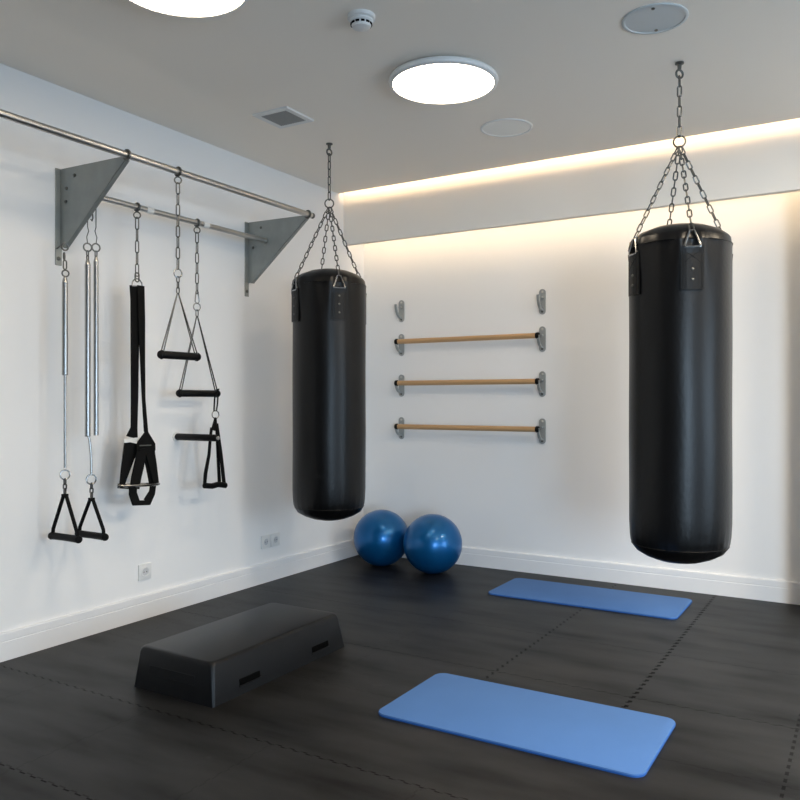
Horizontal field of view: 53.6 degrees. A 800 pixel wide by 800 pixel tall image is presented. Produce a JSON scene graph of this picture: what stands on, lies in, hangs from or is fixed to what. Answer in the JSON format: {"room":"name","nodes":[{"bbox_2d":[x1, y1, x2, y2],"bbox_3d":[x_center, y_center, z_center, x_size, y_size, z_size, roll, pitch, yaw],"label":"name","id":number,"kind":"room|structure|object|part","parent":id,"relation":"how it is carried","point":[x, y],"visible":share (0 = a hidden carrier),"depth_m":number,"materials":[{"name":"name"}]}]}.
{"room":"exercise studio","nodes":[
{"label":"exercise studio","id":0,"kind":"room"},
{"bbox_2d":[0,63,362,632],"bbox_3d":[-2.353,-0.324,2.919,0.150,3.048,8.093,0,0,31],"label":"wall","id":1,"kind":"structure","parent":0,"point":[188,532],"depth_m":4.32,"materials":[{"name":"white paint"}]},
{"bbox_2d":[55,149,130,265],"bbox_3d":[-1.460,-0.911,3.768,0.510,0.497,0.050,0,0,31],"label":"wall bracket","id":2,"kind":"object","parent":1,"relation":"attached to","point":[79,190],"visible":0.96,"depth_m":3.83,"materials":[{"name":"grey metal"}]},
{"bbox_3d":[-1.680,-0.900,3.892,0.006,0.476,0.036,0,0,31],"label":"wall plate","id":3,"kind":"part","parent":2,"relation":"part of","materials":[{"name":"grey metal"}]},
{"bbox_2d":[57,242,70,479],"bbox_3d":[-1.620,-0.184,3.810,0.050,1.127,0.185,0,0,-28],"label":"spring","id":4,"kind":"object","parent":2,"relation":"hanging from","point":[64,281],"visible":1,"depth_m":3.74,"materials":[{"name":"grey metal"}]},
{"bbox_3d":[-1.587,0.101,3.748,0.011,0.442,0.012,0,0,31],"label":"rod","id":5,"kind":"part","parent":4,"relation":"part of","materials":[{"name":"silver metal"}]},
{"bbox_2d":[48,478,82,542],"bbox_3d":[-1.587,0.520,3.748,0.214,0.300,0.037,0,0,31],"label":"handle","id":6,"kind":"object","parent":4,"relation":"hanging from","point":[52,535],"visible":1,"depth_m":3.74,"materials":[{"name":"black metal"}]},
{"bbox_3d":[-1.471,-0.943,3.779,0.469,0.386,0.006,0,0,31],"label":"gusset plate","id":7,"kind":"part","parent":2,"relation":"part of","materials":[{"name":"grey metal"}]},
{"bbox_2d":[0,109,314,218],"bbox_3d":[-1.891,-1.133,3.059,0.500,0.035,4.508,0,0,31],"label":"steel rail","id":8,"kind":"object","parent":2,"relation":"attached to","point":[4,114],"visible":0.92,"depth_m":3.71,"materials":[{"name":"grey metal"}]},
{"bbox_2d":[157,166,200,360],"bbox_3d":[-1.095,-0.678,3.934,0.052,0.961,0.265,0,0,31],"label":"handle","id":9,"kind":"object","parent":8,"relation":"hanging from","point":[162,354],"visible":0.98,"depth_m":3.92,"materials":[{"name":"grey metal"}]},
{"bbox_3d":[-1.101,-0.863,3.924,0.019,0.435,0.018,0,0,3],"label":"hanging chain","id":10,"kind":"part","parent":9,"relation":"part of","materials":[{"name":"grey metal"}]},
{"bbox_2d":[102,196,267,242],"bbox_3d":[-1.193,-1.003,4.407,0.036,0.036,1.356,0,0,31],"label":"steel rail","id":11,"kind":"object","parent":2,"relation":"attached to","point":[146,209],"visible":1,"depth_m":4.37,"materials":[{"name":"grey metal"}]},
{"bbox_2d":[83,221,96,484],"bbox_3d":[-1.513,-0.305,3.860,0.065,1.440,0.037,0,0,-23],"label":"spring","id":12,"kind":"object","parent":11,"relation":"hanging from","point":[87,262],"visible":0.96,"depth_m":3.85,"materials":[{"name":"grey metal"}]},
{"bbox_3d":[-1.515,0.267,3.864,0.026,0.196,0.011,0,0,-42],"label":"rod","id":13,"kind":"part","parent":12,"relation":"part of","materials":[{"name":"silver metal"}]},
{"bbox_2d":[78,482,108,540],"bbox_3d":[-1.508,0.541,3.868,0.214,0.277,0.037,0,0,31],"label":"handle","id":14,"kind":"object","parent":12,"relation":"hanging from","point":[103,536],"visible":0.91,"depth_m":3.86,"materials":[{"name":"black metal"}]},
{"bbox_2d":[92,209,100,434],"bbox_3d":[-1.497,-0.425,3.895,0.039,1.199,0.031,0,0,-4],"label":"spring","id":15,"kind":"object","parent":11,"relation":"hanging from","point":[95,262],"visible":0.95,"depth_m":3.89,"materials":[{"name":"grey metal"}]},
{"bbox_2d":[117,202,159,505],"bbox_3d":[-1.354,-0.238,4.101,0.086,1.579,0.271,0,0,31],"label":"trainer","id":16,"kind":"object","parent":11,"relation":"hanging from","point":[143,452],"visible":0.98,"depth_m":4.10,"materials":[{"name":"black fabric"}]},
{"bbox_3d":[-1.367,-0.797,4.115,0.018,0.312,0.018,0,0,3],"label":"hanging chain","id":17,"kind":"part","parent":16,"relation":"part of","materials":[{"name":"grey metal"}]},
{"bbox_2d":[176,218,220,397],"bbox_3d":[-1.142,-0.521,4.492,0.050,1.014,0.320,0,0,31],"label":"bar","id":18,"kind":"object","parent":11,"relation":"hanging from","point":[180,393],"visible":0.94,"depth_m":4.47,"materials":[{"name":"grey metal"}]},
{"bbox_3d":[-1.149,-0.775,4.480,0.019,0.354,0.018,0,0,3],"label":"hanging chain","id":19,"kind":"part","parent":18,"relation":"part of","materials":[{"name":"grey metal"}]},
{"bbox_2d":[202,389,227,488],"bbox_3d":[-1.083,0.223,4.552,0.095,0.580,0.201,0,0,31],"label":"handle","id":20,"kind":"object","parent":18,"relation":"hanging from","point":[215,426],"visible":0.99,"depth_m":4.55,"materials":[{"name":"black"}]},
{"bbox_2d":[138,563,150,580],"bbox_3d":[-1.402,0.944,4.349,0.013,0.086,0.086,0,0,31],"label":"wall socket","id":21,"kind":"object","parent":1,"relation":"attached to","point":[144,570],"visible":1,"depth_m":4.34,"materials":[{"name":"white plastic"}]},
{"bbox_2d":[0,539,358,661],"bbox_3d":[-2.281,1.135,2.876,0.018,0.130,7.793,0,0,31],"label":"baseboard","id":22,"kind":"structure","parent":1,"relation":"attached to","point":[25,640],"depth_m":4.39,"materials":[{"name":"white"}]},
{"bbox_2d":[172,432,219,441],"bbox_3d":[-1.146,0.211,4.466,0.334,0.056,0.056,0,0,31],"label":"peg","id":23,"kind":"object","parent":1,"relation":"attached to","point":[176,436],"visible":1,"depth_m":4.45,"materials":[{"name":"black plastic"}]},
{"bbox_2d":[261,534,269,548],"bbox_3d":[-0.885,0.935,5.214,0.013,0.086,0.086,0,0,31],"label":"wall socket","id":24,"kind":"object","parent":1,"relation":"attached to","point":[265,540],"visible":1,"depth_m":5.21,"materials":[{"name":"white plastic"}]},
{"bbox_2d":[271,532,279,546],"bbox_3d":[-0.835,0.935,5.298,0.013,0.086,0.086,0,0,31],"label":"wall socket","id":25,"kind":"object","parent":1,"relation":"attached to","point":[275,537],"visible":1,"depth_m":5.29,"materials":[{"name":"white plastic"}]},
{"bbox_2d":[245,210,310,296],"bbox_3d":[-0.760,-0.911,4.938,0.510,0.497,0.050,0,0,31],"label":"wall bracket","id":26,"kind":"object","parent":1,"relation":"attached to","point":[278,232],"visible":0.86,"depth_m":4.99,"materials":[{"name":"grey metal"}]},
{"bbox_3d":[-0.980,-0.900,5.061,0.006,0.476,0.036,0,0,31],"label":"wall plate","id":27,"kind":"part","parent":26,"relation":"part of","materials":[{"name":"grey metal"}]},
{"bbox_3d":[-0.771,-0.943,4.949,0.469,0.386,0.006,0,0,31],"label":"gusset plate","id":28,"kind":"part","parent":26,"relation":"part of","materials":[{"name":"grey metal"}]},
{"bbox_2d":[343,118,799,245],"bbox_3d":[2.950,-1.461,3.998,7.843,0.574,0.050,0,0,31],"label":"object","id":29,"kind":"structure","parent":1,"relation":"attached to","point":[763,159],"depth_m":5.04,"materials":[{"name":"white paint"}]},
{"bbox_2d":[0,555,799,799],"bbox_3d":[1.076,1.250,0.867,8.143,0.100,8.093,0,0,31],"label":"floor","id":30,"kind":"structure","parent":0,"point":[75,724],"depth_m":3.17,"materials":[{"name":"rubber"}]},
{"bbox_2d":[134,603,344,707],"bbox_3d":[-0.692,1.117,3.585,0.456,0.166,0.902,0,0,31],"label":"step","id":31,"kind":"structure","parent":30,"relation":"on","point":[213,664],"depth_m":3.36,"materials":[{"name":"plastic"}]},
{"bbox_3d":[-0.928,1.115,3.211,0.260,0.036,0.009,0,0,31],"label":"panel","id":32,"kind":"part","parent":31,"relation":"part of","materials":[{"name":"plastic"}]},
{"bbox_2d":[353,509,406,565],"bbox_3d":[-0.135,0.999,5.750,0.406,0.402,0.406,0,0,31],"label":"exercise ball","id":33,"kind":"object","parent":30,"relation":"on","point":[378,538],"visible":0.94,"depth_m":5.60,"materials":[{"name":"blue plastic"}]},
{"bbox_2d":[403,514,461,573],"bbox_3d":[0.227,0.997,5.498,0.410,0.406,0.410,0,0,31],"label":"exercise ball","id":34,"kind":"object","parent":30,"relation":"on","point":[432,543],"visible":1,"depth_m":5.35,"materials":[{"name":"blue plastic"}]},
{"bbox_2d":[379,673,675,777],"bbox_3d":[0.469,1.194,2.981,1.007,0.011,0.527,0,0,31],"label":"exercise mat","id":35,"kind":"object","parent":30,"relation":"on","point":[620,741],"visible":1,"depth_m":2.93,"materials":[{"name":"blue plastic"}]},
{"bbox_2d":[488,578,691,618],"bbox_3d":[1.142,1.194,4.808,1.133,0.011,0.485,0,0,31],"label":"exercise mat","id":36,"kind":"object","parent":30,"relation":"on","point":[636,603],"visible":1,"depth_m":4.74,"materials":[{"name":"blue plastic"}]},
{"bbox_2d":[0,0,799,193],"bbox_3d":[0.990,-1.559,0.723,7.843,0.022,7.458,0,0,31],"label":"ceiling","id":37,"kind":"structure","parent":0,"point":[584,82],"depth_m":3.74,"materials":[{"name":"white paint"}]},
{"bbox_2d":[128,0,247,17],"bbox_3d":[-0.803,-1.527,2.875,0.526,0.042,0.526,0,0,31],"label":"ceiling lamp","id":38,"kind":"object","parent":37,"relation":"attached to","point":[177,8],"visible":1,"depth_m":3.04,"materials":[{"name":"white plastic"}]},
{"bbox_2d":[252,106,313,128],"bbox_3d":[-0.637,-1.543,4.326,0.236,0.010,0.236,0,0,31],"label":"ceiling vent","id":39,"kind":"object","parent":37,"relation":"in","point":[282,117],"visible":1,"depth_m":4.31,"materials":[{"name":"white plastic"}]},
{"bbox_2d":[261,111,305,125],"bbox_3d":[-0.637,-1.544,4.326,0.196,0.009,0.196,0,0,31],"label":"vent grille","id":40,"kind":"object","parent":39,"relation":"attached to","point":[275,118],"depth_m":4.32,"materials":[{"name":"grey metal"}]},
{"bbox_2d":[326,143,332,155],"bbox_3d":[-0.427,-1.510,4.777,0.040,0.075,0.040,0,0,4],"label":"ceiling hook","id":41,"kind":"object","parent":37,"relation":"attached to","point":[328,144],"visible":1,"depth_m":4.77,"materials":[{"name":"grey metal"}]},
{"bbox_2d":[291,153,366,520],"bbox_3d":[-0.427,-0.383,4.777,0.448,2.216,0.448,0,0,13],"label":"bag","id":42,"kind":"object","parent":41,"relation":"hanging from","point":[329,304],"visible":1,"depth_m":4.59,"materials":[{"name":"black leather"}]},
{"bbox_3d":[-0.521,-0.940,4.716,0.116,0.454,0.204,0,0,31],"label":"hanging chain","id":43,"kind":"part","parent":42,"relation":"part of","materials":[{"name":"grey metal"}]},
{"bbox_3d":[-0.467,-0.940,4.879,0.023,0.455,0.229,0,0,-21],"label":"hanging chain","id":44,"kind":"part","parent":42,"relation":"part of","materials":[{"name":"grey metal"}]},
{"bbox_3d":[-0.427,-1.347,4.777,0.019,0.288,0.019,0,0,-10],"label":"hanging chain","id":45,"kind":"part","parent":42,"relation":"part of","materials":[{"name":"grey metal"}]},
{"bbox_3d":[-0.389,-0.940,4.670,0.022,0.454,0.229,0,0,-20],"label":"hanging chain","id":46,"kind":"part","parent":42,"relation":"part of","materials":[{"name":"grey metal"}]},
{"bbox_3d":[-0.329,-0.940,4.831,0.230,0.455,0.019,0,0,-29],"label":"hanging chain","id":47,"kind":"part","parent":42,"relation":"part of","materials":[{"name":"grey metal"}]},
{"bbox_2d":[347,9,374,31],"bbox_3d":[-0.156,-1.521,3.187,0.112,0.054,0.112,0,0,31],"label":"smoke detector","id":48,"kind":"object","parent":37,"relation":"attached to","point":[361,20],"visible":1,"depth_m":3.15,"materials":[{"name":"white plastic"}]},
{"bbox_2d":[388,56,498,104],"bbox_3d":[0.207,-1.527,3.789,0.526,0.042,0.526,0,0,31],"label":"ceiling lamp","id":49,"kind":"object","parent":37,"relation":"attached to","point":[438,80],"visible":1,"depth_m":3.73,"materials":[{"name":"white plastic"}]},
{"bbox_2d":[480,118,532,136],"bbox_3d":[0.605,-1.545,4.497,0.296,0.006,0.296,0,0,31],"label":"ceiling speaker","id":50,"kind":"object","parent":37,"relation":"attached to","point":[508,127],"visible":1,"depth_m":4.49,"materials":[{"name":"white plastic"}]},
{"bbox_2d":[621,3,688,33],"bbox_3d":[1.034,-1.544,3.212,0.260,0.008,0.260,0,0,31],"label":"ceiling speaker","id":51,"kind":"object","parent":37,"relation":"attached to","point":[655,18],"visible":1,"depth_m":3.20,"materials":[{"name":"grey"}]},
{"bbox_2d":[675,61,683,78],"bbox_3d":[1.283,-1.510,3.632,0.040,0.075,0.040,0,0,31],"label":"ceiling hook","id":52,"kind":"object","parent":37,"relation":"attached to","point":[678,64],"visible":1,"depth_m":3.62,"materials":[{"name":"grey metal"}]},
{"bbox_3d":[1.283,-1.531,3.632,0.040,0.034,0.040,0,0,31],"label":"mounting plate","id":53,"kind":"part","parent":52,"relation":"part of","materials":[{"name":"grey metal"}]},
{"bbox_2d":[628,75,732,563],"bbox_3d":[1.282,-0.372,3.631,0.452,2.235,0.459,0,0,31],"label":"bag","id":54,"kind":"object","parent":52,"relation":"hanging from","point":[680,274],"visible":1,"depth_m":3.44,"materials":[{"name":"black leather"}]},
{"bbox_3d":[1.171,-0.947,3.609,0.178,0.440,0.162,0,0,31],"label":"hanging chain","id":55,"kind":"part","parent":54,"relation":"part of","materials":[{"name":"grey metal"}]},
{"bbox_3d":[1.290,-0.947,3.745,0.023,0.442,0.236,0,0,3],"label":"hanging chain","id":56,"kind":"part","parent":54,"relation":"part of","materials":[{"name":"grey metal"}]},
{"bbox_3d":[1.283,-1.347,3.632,0.019,0.288,0.019,0,0,-10],"label":"hanging chain","id":57,"kind":"part","parent":54,"relation":"part of","materials":[{"name":"grey metal"}]},
{"bbox_3d":[1.270,-0.946,3.519,0.023,0.441,0.229,0,0,6],"label":"hanging chain","id":58,"kind":"part","parent":54,"relation":"part of","materials":[{"name":"grey metal"}]},
{"bbox_3d":[1.396,-0.947,3.643,0.233,0.442,0.019,0,0,-6],"label":"hanging chain","id":59,"kind":"part","parent":54,"relation":"part of","materials":[{"name":"grey metal"}]},
{"bbox_2d":[363,191,799,581],"bbox_3d":[3.115,-0.324,4.275,7.843,3.048,0.150,0,0,31],"label":"wall","id":60,"kind":"structure","parent":0,"point":[567,495],"depth_m":5.42,"materials":[{"name":"white paint"}]},
{"bbox_2d":[394,300,403,321],"bbox_3d":[-0.011,-0.678,6.004,0.048,0.168,0.094,0,0,31],"label":"bracket","id":61,"kind":"object","parent":60,"relation":"attached to","point":[400,315],"visible":1,"depth_m":6.03,"materials":[{"name":"silver metal"}]},
{"bbox_3d":[-0.012,-0.670,6.001,0.018,0.104,0.088,0,0,31],"label":"hook arm","id":62,"kind":"part","parent":61,"relation":"part of","materials":[{"name":"silver metal"}]},
{"bbox_3d":[0.011,-0.678,6.041,0.048,0.168,0.007,0,0,31],"label":"plate","id":63,"kind":"part","parent":61,"relation":"part of","materials":[{"name":"silver metal"}]},
{"bbox_2d":[395,334,403,355],"bbox_3d":[-0.011,-0.420,6.004,0.048,0.168,0.094,0,0,31],"label":"bracket","id":64,"kind":"object","parent":60,"relation":"attached to","point":[400,349],"visible":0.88,"depth_m":6.03,"materials":[{"name":"silver metal"}]},
{"bbox_3d":[0.011,-0.420,6.041,0.048,0.168,0.007,0,0,31],"label":"plate","id":65,"kind":"part","parent":64,"relation":"part of","materials":[{"name":"silver metal"}]},
{"bbox_2d":[394,332,539,344],"bbox_3d":[0.457,-0.440,5.687,1.152,0.045,0.045,0,0,31],"label":"wooden bar","id":66,"kind":"object","parent":64,"relation":"attached to","point":[523,335],"visible":1,"depth_m":5.65,"materials":[{"name":"brown wood"}]},
{"bbox_2d":[395,375,403,396],"bbox_3d":[-0.011,-0.110,6.004,0.048,0.168,0.094,0,0,31],"label":"bracket","id":67,"kind":"object","parent":60,"relation":"attached to","point":[400,390],"visible":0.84,"depth_m":6.03,"materials":[{"name":"silver metal"}]},
{"bbox_3d":[0.011,-0.110,6.041,0.048,0.168,0.007,0,0,31],"label":"plate","id":68,"kind":"part","parent":67,"relation":"part of","materials":[{"name":"silver metal"}]},
{"bbox_2d":[394,378,539,385],"bbox_3d":[0.457,-0.127,5.687,1.152,0.045,0.045,0,0,31],"label":"wooden bar","id":69,"kind":"object","parent":67,"relation":"attached to","point":[480,381],"visible":1,"depth_m":5.65,"materials":[{"name":"brown wood"}]},
{"bbox_2d":[395,417,403,438],"bbox_3d":[-0.011,0.215,6.004,0.048,0.168,0.094,0,0,31],"label":"bracket","id":70,"kind":"object","parent":60,"relation":"attached to","point":[400,433],"visible":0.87,"depth_m":6.03,"materials":[{"name":"silver metal"}]},
{"bbox_3d":[0.011,0.215,6.041,0.048,0.168,0.007,0,0,31],"label":"plate","id":71,"kind":"part","parent":70,"relation":"part of","materials":[{"name":"silver metal"}]},
{"bbox_2d":[536,289,545,314],"bbox_3d":[0.960,-0.678,5.423,0.048,0.176,0.094,0,0,31],"label":"bracket","id":72,"kind":"object","parent":60,"relation":"attached to","point":[541,297],"visible":1,"depth_m":5.45,"materials":[{"name":"silver metal"}]},
{"bbox_3d":[0.959,-0.666,5.420,0.018,0.104,0.088,0,0,31],"label":"hook arm","id":73,"kind":"part","parent":72,"relation":"part of","materials":[{"name":"silver metal"}]},
{"bbox_2d":[537,371,545,396],"bbox_3d":[0.960,-0.110,5.423,0.048,0.176,0.094,0,0,31],"label":"bracket","id":74,"kind":"object","parent":60,"relation":"attached to","point":[541,386],"visible":1,"depth_m":5.45,"materials":[{"name":"silver metal"}]},
{"bbox_3d":[0.959,-0.090,5.420,0.018,0.088,0.088,0,0,31],"label":"hook arm","id":75,"kind":"part","parent":74,"relation":"part of","materials":[{"name":"silver metal"}]},
{"bbox_2d":[537,326,545,351],"bbox_3d":[0.960,-0.420,5.423,0.048,0.176,0.094,0,0,31],"label":"bracket","id":76,"kind":"object","parent":60,"relation":"attached to","point":[541,340],"visible":1,"depth_m":5.45,"materials":[{"name":"silver metal"}]},
{"bbox_3d":[0.959,-0.401,5.420,0.018,0.088,0.088,0,0,31],"label":"hook arm","id":77,"kind":"part","parent":76,"relation":"part of","materials":[{"name":"silver metal"}]},
{"bbox_2d":[537,418,545,443],"bbox_3d":[0.960,0.215,5.423,0.048,0.176,0.094,0,0,31],"label":"bracket","id":78,"kind":"object","parent":60,"relation":"attached to","point":[541,434],"visible":1,"depth_m":5.45,"materials":[{"name":"silver metal"}]},
{"bbox_2d":[394,424,539,432],"bbox_3d":[0.457,0.200,5.687,1.152,0.045,0.045,0,0,31],"label":"wooden bar","id":79,"kind":"object","parent":78,"relation":"attached to","point":[396,426],"visible":1,"depth_m":5.65,"materials":[{"name":"brown wood"}]},
{"bbox_3d":[0.959,0.234,5.420,0.018,0.088,0.088,0,0,31],"label":"hook arm","id":80,"kind":"part","parent":78,"relation":"part of","materials":[{"name":"silver metal"}]},
{"bbox_2d":[402,547,799,604],"bbox_3d":[1.045,1.135,5.416,3.118,0.130,0.018,0,0,31],"label":"baseboard","id":81,"kind":"structure","parent":60,"relation":"attached to","point":[780,591],"depth_m":5.11,"materials":[{"name":"white"}]}
]}

